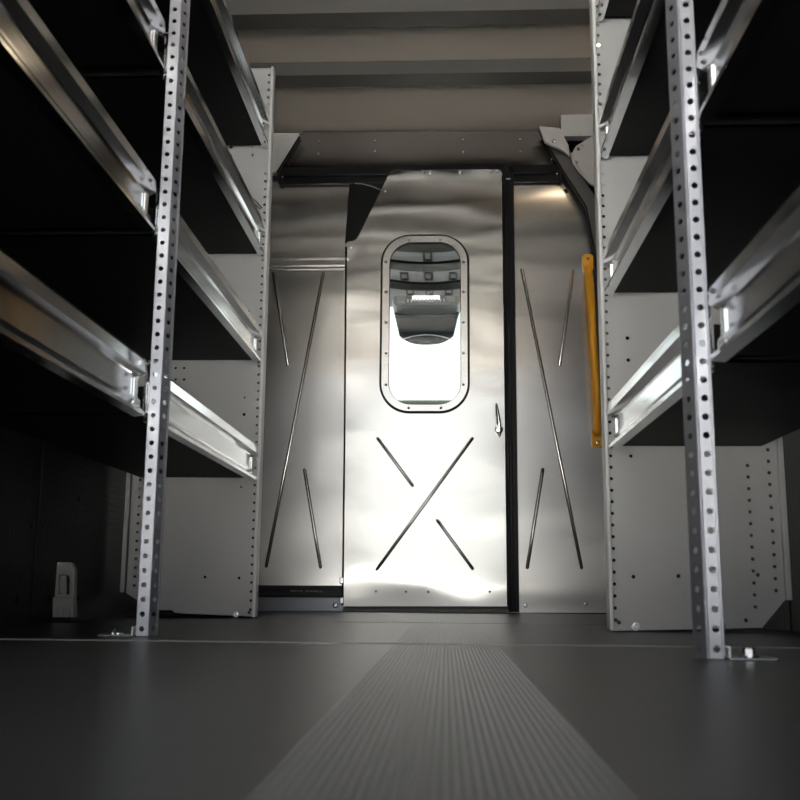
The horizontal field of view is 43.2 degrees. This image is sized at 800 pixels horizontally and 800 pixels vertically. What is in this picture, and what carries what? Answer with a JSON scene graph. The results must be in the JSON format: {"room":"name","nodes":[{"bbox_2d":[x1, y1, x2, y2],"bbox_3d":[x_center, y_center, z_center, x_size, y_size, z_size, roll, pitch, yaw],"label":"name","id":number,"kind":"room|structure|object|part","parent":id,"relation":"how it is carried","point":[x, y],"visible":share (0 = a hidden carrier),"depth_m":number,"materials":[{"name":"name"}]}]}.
{"room":"vehicle interior","nodes":[
{"label":"vehicle interior","id":0,"kind":"room"},
{"bbox_2d":[0,248,184,625],"bbox_3d":[-0.891,-0.550,1.941,0.034,1.955,4.730,0,-11,3],"label":"wall","id":1,"kind":"structure","parent":0,"point":[57,504],"depth_m":2.49,"materials":[{"name":"black"}]},
{"bbox_2d":[0,611,799,799],"bbox_3d":[0.028,0.619,2.699,1.800,0.050,6.730,0,-11,3],"label":"floor","id":2,"kind":"structure","parent":0,"point":[80,719],"depth_m":0.73,"materials":[{"name":"grey rubber"}]},
{"bbox_2d":[51,562,78,621],"bbox_3d":[-0.828,0.475,2.498,0.061,0.145,0.043,0,-11,3],"label":"anchor fitting","id":3,"kind":"object","parent":2,"relation":"on","point":[64,604],"visible":0.99,"depth_m":2.50,"materials":[{"name":"grey plastic"}]},
{"bbox_2d":[98,0,189,636],"bbox_3d":[-0.472,-0.417,1.942,0.099,1.700,0.042,0,-11,3],"label":"upright","id":4,"kind":"object","parent":2,"relation":"on","point":[152,534],"visible":1,"depth_m":1.88,"materials":[{"name":"silver metal"}]},
{"bbox_2d":[0,249,145,416],"bbox_3d":[-0.661,-0.125,1.308,0.348,0.110,1.124,0,-11,3],"label":"shelf","id":5,"kind":"object","parent":4,"relation":"attached to","point":[54,356],"visible":1,"depth_m":1.53,"materials":[{"name":"silver"}]},
{"bbox_2d":[0,343,122,410],"bbox_3d":[-0.671,-0.109,1.303,0.326,0.055,1.118,0,-11,3],"label":"tray","id":6,"kind":"object","parent":5,"relation":"on","point":[28,382],"depth_m":1.62,"materials":[{"name":"black"}]},
{"bbox_2d":[0,0,156,231],"bbox_3d":[-0.658,-0.470,1.373,0.348,0.110,1.124,0,-11,3],"label":"shelf","id":7,"kind":"object","parent":4,"relation":"attached to","point":[65,162],"visible":1,"depth_m":1.60,"materials":[{"name":"black"}]},
{"bbox_2d":[0,62,139,228],"bbox_3d":[-0.668,-0.454,1.367,0.326,0.055,1.118,0,-11,3],"label":"tray","id":8,"kind":"object","parent":7,"relation":"on","point":[48,180],"depth_m":1.64,"materials":[{"name":"black"}]},
{"bbox_2d":[28,0,164,69],"bbox_3d":[-0.656,-0.795,1.433,0.348,0.110,1.124,0,-11,3],"label":"shelf","id":9,"kind":"object","parent":4,"relation":"attached to","point":[92,33],"visible":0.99,"depth_m":1.85,"materials":[{"name":"black"}]},
{"bbox_3d":[-0.494,-0.796,1.423,0.024,0.110,1.110,0,-11,3],"label":"rail","id":10,"kind":"part","parent":9,"relation":"part of","materials":[{"name":"silver metal"}]},
{"bbox_3d":[-0.440,-0.418,1.938,0.035,1.698,0.024,0,-11,3],"label":"post","id":11,"kind":"part","parent":4,"relation":"part of","materials":[{"name":"silver metal"}]},
{"bbox_2d":[154,610,174,617],"bbox_3d":[-0.661,0.601,2.840,0.059,0.020,0.020,0,-11,3],"label":"clip","id":12,"kind":"object","parent":2,"relation":"on","point":[162,613],"visible":0.78,"depth_m":2.83,"materials":[{"name":"black"}]},
{"bbox_2d":[120,66,275,617],"bbox_3d":[-0.601,-0.213,3.050,0.396,1.697,0.042,0,-11,3],"label":"end panel","id":13,"kind":"object","parent":2,"relation":"on","point":[208,532],"visible":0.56,"depth_m":2.95,"materials":[{"name":"grey"}]},
{"bbox_2d":[0,364,257,480],"bbox_3d":[-0.610,0.084,2.425,0.348,0.110,1.087,0,-11,3],"label":"shelf","id":14,"kind":"object","parent":13,"relation":"attached to","point":[201,444],"visible":0.82,"depth_m":2.25,"materials":[{"name":"silver"}]},
{"bbox_3d":[-0.449,0.084,2.418,0.024,0.110,1.067,0,-11,3],"label":"rail","id":15,"kind":"part","parent":14,"relation":"part of","materials":[{"name":"silver metal"}]},
{"bbox_2d":[0,188,261,362],"bbox_3d":[-0.608,-0.261,2.490,0.348,0.110,1.087,0,-11,3],"label":"shelf","id":16,"kind":"object","parent":13,"relation":"attached to","point":[108,274],"visible":0.82,"depth_m":2.30,"materials":[{"name":"black"}]},
{"bbox_3d":[-0.446,-0.261,2.482,0.024,0.110,1.067,0,-11,3],"label":"rail","id":17,"kind":"part","parent":16,"relation":"part of","materials":[{"name":"silver metal"}]},
{"bbox_2d":[75,33,265,255],"bbox_3d":[-0.605,-0.586,2.550,0.348,0.110,1.087,0,-11,3],"label":"shelf","id":18,"kind":"object","parent":13,"relation":"attached to","point":[217,205],"visible":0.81,"depth_m":2.38,"materials":[{"name":"black"}]},
{"bbox_3d":[-0.443,-0.586,2.543,0.024,0.110,1.067,0,-11,3],"label":"rail","id":19,"kind":"part","parent":18,"relation":"part of","materials":[{"name":"silver metal"}]},
{"bbox_2d":[155,0,269,147],"bbox_3d":[-0.602,-0.931,2.615,0.348,0.110,1.087,0,-11,3],"label":"shelf","id":20,"kind":"object","parent":13,"relation":"attached to","point":[217,61],"visible":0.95,"depth_m":2.71,"materials":[{"name":"black"}]},
{"bbox_3d":[-0.440,-0.931,2.607,0.024,0.110,1.067,0,-11,3],"label":"rail","id":21,"kind":"part","parent":20,"relation":"part of","materials":[{"name":"silver metal"}]},
{"bbox_2d":[0,639,799,647],"bbox_3d":[-0.021,0.393,1.630,1.740,0.001,0.007,0,-11,3],"label":"trim","id":22,"kind":"structure","parent":2,"relation":"on","point":[0,639],"depth_m":1.63,"materials":[{"name":"grey"}]},
{"bbox_2d":[399,400,450,403],"bbox_3d":[0.171,0.583,5.738,1.420,1.136,0.599,0,-11,3],"label":"dashboard","id":23,"kind":"object","parent":2,"relation":"on","point":[402,401],"visible":0.02,"depth_m":5.63,"materials":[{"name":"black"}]},
{"bbox_2d":[384,622,606,624],"bbox_3d":[0.357,0.582,2.627,1.075,0.001,0.005,0,-11,3],"label":"trim","id":24,"kind":"structure","parent":2,"relation":"on","point":[384,622],"depth_m":2.63,"materials":[{"name":"grey plastic"}]},
{"bbox_2d":[589,0,791,630],"bbox_3d":[0.651,-0.338,2.324,0.390,1.700,0.042,0,-11,3],"label":"end panel","id":25,"kind":"object","parent":2,"relation":"on","point":[650,542],"visible":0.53,"depth_m":2.21,"materials":[{"name":"grey"}]},
{"bbox_2d":[595,0,636,20],"bbox_3d":[0.615,-1.034,2.008,0.336,0.110,0.847,0,-11,3],"label":"shelf","id":26,"kind":"object","parent":25,"relation":"attached to","point":[606,8],"visible":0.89,"depth_m":2.38,"materials":[{"name":"black"}]},
{"bbox_3d":[0.459,-1.034,2.015,0.024,0.110,0.827,0,-11,3],"label":"rail","id":27,"kind":"part","parent":26,"relation":"part of","materials":[{"name":"silver metal"}]},
{"bbox_2d":[604,0,636,17],"bbox_3d":[0.625,-1.018,2.005,0.314,0.055,0.835,0,-11,3],"label":"tray","id":28,"kind":"object","parent":26,"relation":"on","point":[612,8],"depth_m":2.38,"materials":[{"name":"black"}]},
{"bbox_2d":[598,0,721,158],"bbox_3d":[0.612,-0.689,1.944,0.336,0.110,0.847,0,-11,3],"label":"shelf","id":29,"kind":"object","parent":25,"relation":"attached to","point":[636,107],"visible":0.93,"depth_m":2.04,"materials":[{"name":"black"}]},
{"bbox_3d":[0.456,-0.689,1.951,0.024,0.110,0.827,0,-11,3],"label":"rail","id":30,"kind":"part","parent":29,"relation":"part of","materials":[{"name":"silver metal"}]},
{"bbox_2d":[602,67,799,296],"bbox_3d":[0.609,-0.364,1.883,0.336,0.110,0.847,0,-11,3],"label":"shelf","id":31,"kind":"object","parent":25,"relation":"attached to","point":[750,162],"visible":0.7,"depth_m":1.76,"materials":[{"name":"black"}]},
{"bbox_3d":[0.454,-0.364,1.890,0.024,0.110,0.827,0,-11,3],"label":"rail","id":32,"kind":"part","parent":31,"relation":"part of","materials":[{"name":"silver metal"}]},
{"bbox_2d":[607,295,799,449],"bbox_3d":[0.607,-0.019,1.819,0.336,0.110,0.847,0,-11,3],"label":"shelf","id":33,"kind":"object","parent":25,"relation":"attached to","point":[756,398],"visible":0.7,"depth_m":1.77,"materials":[{"name":"silver"}]},
{"bbox_3d":[0.451,-0.019,1.826,0.024,0.110,0.827,0,-11,3],"label":"rail","id":34,"kind":"part","parent":33,"relation":"part of","materials":[{"name":"silver metal"}]},
{"bbox_2d":[665,0,777,660],"bbox_3d":[0.441,-0.498,1.467,0.100,1.700,0.042,0,-11,3],"label":"upright","id":35,"kind":"object","parent":2,"relation":"on","point":[703,559],"visible":1,"depth_m":1.38,"materials":[{"name":"silver metal"}]},
{"bbox_3d":[0.407,-0.500,1.464,0.041,1.698,0.014,-6,-12,31],"label":"post","id":36,"kind":"part","parent":35,"relation":"part of","materials":[{"name":"silver metal"}]},
{"bbox_2d":[696,0,799,118],"bbox_3d":[0.564,-0.551,0.884,0.336,0.110,1.124,0,-11,3],"label":"shelf","id":37,"kind":"object","parent":35,"relation":"attached to","point":[749,52],"visible":1,"depth_m":1.31,"materials":[{"name":"black"}]},
{"bbox_2d":[708,185,799,361],"bbox_3d":[0.561,-0.206,0.820,0.336,0.110,1.124,0,-11,3],"label":"shelf","id":38,"kind":"object","parent":35,"relation":"attached to","point":[756,297],"visible":1,"depth_m":1.20,"materials":[{"name":"black"}]},
{"bbox_2d":[735,302,799,354],"bbox_3d":[0.570,-0.190,0.813,0.314,0.055,1.118,0,-11,3],"label":"tray","id":39,"kind":"object","parent":38,"relation":"on","point":[779,333],"depth_m":1.25,"materials":[{"name":"black"}]},
{"bbox_2d":[226,0,601,133],"bbox_3d":[-0.008,-1.539,1.920,1.800,0.065,5.155,0,-11,3],"label":"ceiling","id":40,"kind":"structure","parent":0,"point":[339,65],"depth_m":3.62,"materials":[{"name":"beige paint"}]},
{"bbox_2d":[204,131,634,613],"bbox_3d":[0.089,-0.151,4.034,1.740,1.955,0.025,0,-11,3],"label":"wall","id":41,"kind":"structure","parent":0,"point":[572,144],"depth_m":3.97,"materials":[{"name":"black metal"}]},
{"bbox_2d":[390,243,459,306],"bbox_3d":[0.140,-0.643,4.839,1.400,0.042,1.360,0,-11,3],"label":"roof","id":42,"kind":"structure","parent":0,"point":[418,269],"depth_m":4.88,"materials":[{"name":"grey"}]},
{"bbox_2d":[391,295,459,344],"bbox_3d":[0.142,-0.446,5.434,0.386,0.273,0.320,0,-11,3],"label":"console","id":43,"kind":"object","parent":42,"relation":"attached to","point":[420,320],"visible":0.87,"depth_m":5.46,"materials":[{"name":"grey"}]},
{"bbox_3d":[0.007,-0.542,5.310,0.044,0.060,0.012,0,-11,3],"label":"switch panel","id":44,"kind":"part","parent":43,"relation":"part of","materials":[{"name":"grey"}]},
{"bbox_3d":[0.266,-0.542,5.298,0.044,0.060,0.012,0,-11,3],"label":"switch panel","id":45,"kind":"part","parent":43,"relation":"part of","materials":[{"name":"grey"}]},
{"bbox_2d":[255,131,606,612],"bbox_3d":[0.097,-0.157,3.980,1.411,1.947,0.072,0,-11,3],"label":"wall","id":46,"kind":"structure","parent":0,"point":[556,536],"depth_m":3.98,"materials":[{"name":"silver metal"}]},
{"bbox_2d":[252,133,299,175],"bbox_3d":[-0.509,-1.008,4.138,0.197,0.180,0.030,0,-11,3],"label":"trim","id":47,"kind":"structure","parent":46,"relation":"attached to","point":[283,142],"depth_m":4.13,"materials":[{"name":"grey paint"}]},
{"bbox_2d":[258,585,341,596],"bbox_3d":[-0.383,0.727,3.840,0.338,0.042,0.026,0,-11,3],"label":"door track","id":48,"kind":"object","parent":46,"relation":"on","point":[264,590],"visible":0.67,"depth_m":3.83,"materials":[{"name":"grey"}]},
{"bbox_3d":[-0.399,0.091,3.972,0.390,1.258,0.010,0,-11,3],"label":"panel","id":49,"kind":"part","parent":46,"relation":"part of","materials":[{"name":"silver metal"}]},
{"bbox_3d":[-0.380,0.776,3.840,0.341,0.053,0.016,0,-11,3],"label":"sill plate","id":50,"kind":"part","parent":46,"relation":"part of","materials":[{"name":"silver metal"}]},
{"bbox_3d":[-0.404,-0.558,4.084,0.371,0.061,0.028,0,-11,3],"label":"cross rail","id":51,"kind":"part","parent":46,"relation":"part of","materials":[{"name":"silver metal"}]},
{"bbox_3d":[-0.397,-0.773,4.136,0.410,0.396,0.004,0,-11,3],"label":"panel","id":52,"kind":"part","parent":46,"relation":"part of","materials":[{"name":"silver metal"}]},
{"bbox_3d":[-0.106,-0.791,4.111,0.231,0.321,0.004,0,-11,3],"label":"plate","id":53,"kind":"part","parent":46,"relation":"part of","materials":[{"name":"black"}]},
{"bbox_2d":[278,164,561,185],"bbox_3d":[0.078,-0.919,4.121,1.154,0.072,0.037,0,-11,3],"label":"door track","id":54,"kind":"object","parent":46,"relation":"attached to","point":[287,176],"visible":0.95,"depth_m":4.12,"materials":[{"name":"black metal"}]},
{"bbox_3d":[0.080,-1.029,4.147,1.168,0.173,0.004,0,-11,3],"label":"header panel","id":55,"kind":"part","parent":46,"relation":"part of","materials":[{"name":"silver metal"}]},
{"bbox_2d":[340,169,506,605],"bbox_3d":[0.091,-0.084,3.930,0.631,1.743,0.053,0,-11,3],"label":"door","id":56,"kind":"structure","parent":46,"relation":"in","point":[424,486],"depth_m":3.90,"materials":[{"name":"silver metal"}]},
{"bbox_3d":[0.378,0.059,3.873,0.023,0.096,0.019,0,-11,3],"label":"lever","id":57,"kind":"part","parent":56,"relation":"part of","materials":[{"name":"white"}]},
{"bbox_3d":[0.433,-0.077,3.941,0.041,1.773,0.050,0,-11,3],"label":"jamb post","id":58,"kind":"part","parent":46,"relation":"part of","materials":[{"name":"black plastic"}]},
{"bbox_3d":[0.608,-0.079,3.958,0.389,1.788,0.010,0,-11,3],"label":"panel","id":59,"kind":"part","parent":46,"relation":"part of","materials":[{"name":"silver metal"}]},
{"bbox_2d":[540,135,597,294],"bbox_3d":[0.673,-0.731,4.011,0.221,0.694,0.008,0,-11,3],"label":"trim","id":60,"kind":"structure","parent":46,"relation":"attached to","point":[549,148],"depth_m":4.01,"materials":[{"name":"black rubber"}]},
{"bbox_2d":[539,114,603,186],"bbox_3d":[0.756,-0.978,4.014,0.404,0.327,0.068,0,-11,3],"label":"trim","id":61,"kind":"structure","parent":46,"relation":"attached to","point":[572,127],"depth_m":4.02,"materials":[{"name":"grey paint"}]},
{"bbox_2d":[547,146,609,420],"bbox_3d":[0.693,-0.499,3.988,0.251,1.177,0.030,0,-11,3],"label":"trim","id":62,"kind":"structure","parent":46,"relation":"attached to","point":[577,180],"depth_m":4.04,"materials":[{"name":"grey paint"}]},
{"bbox_2d":[582,254,601,447],"bbox_3d":[0.755,-0.205,3.941,0.060,0.779,0.072,0,-11,3],"label":"handle","id":63,"kind":"object","parent":46,"relation":"attached to","point":[587,259],"visible":0.95,"depth_m":3.91,"materials":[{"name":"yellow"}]},
{"bbox_2d":[677,429,799,632],"bbox_3d":[0.874,-0.550,1.861,0.032,1.955,4.730,0,-11,3],"label":"wall","id":64,"kind":"structure","parent":0,"point":[786,617],"depth_m":2.27,"materials":[{"name":"black"}]}
]}

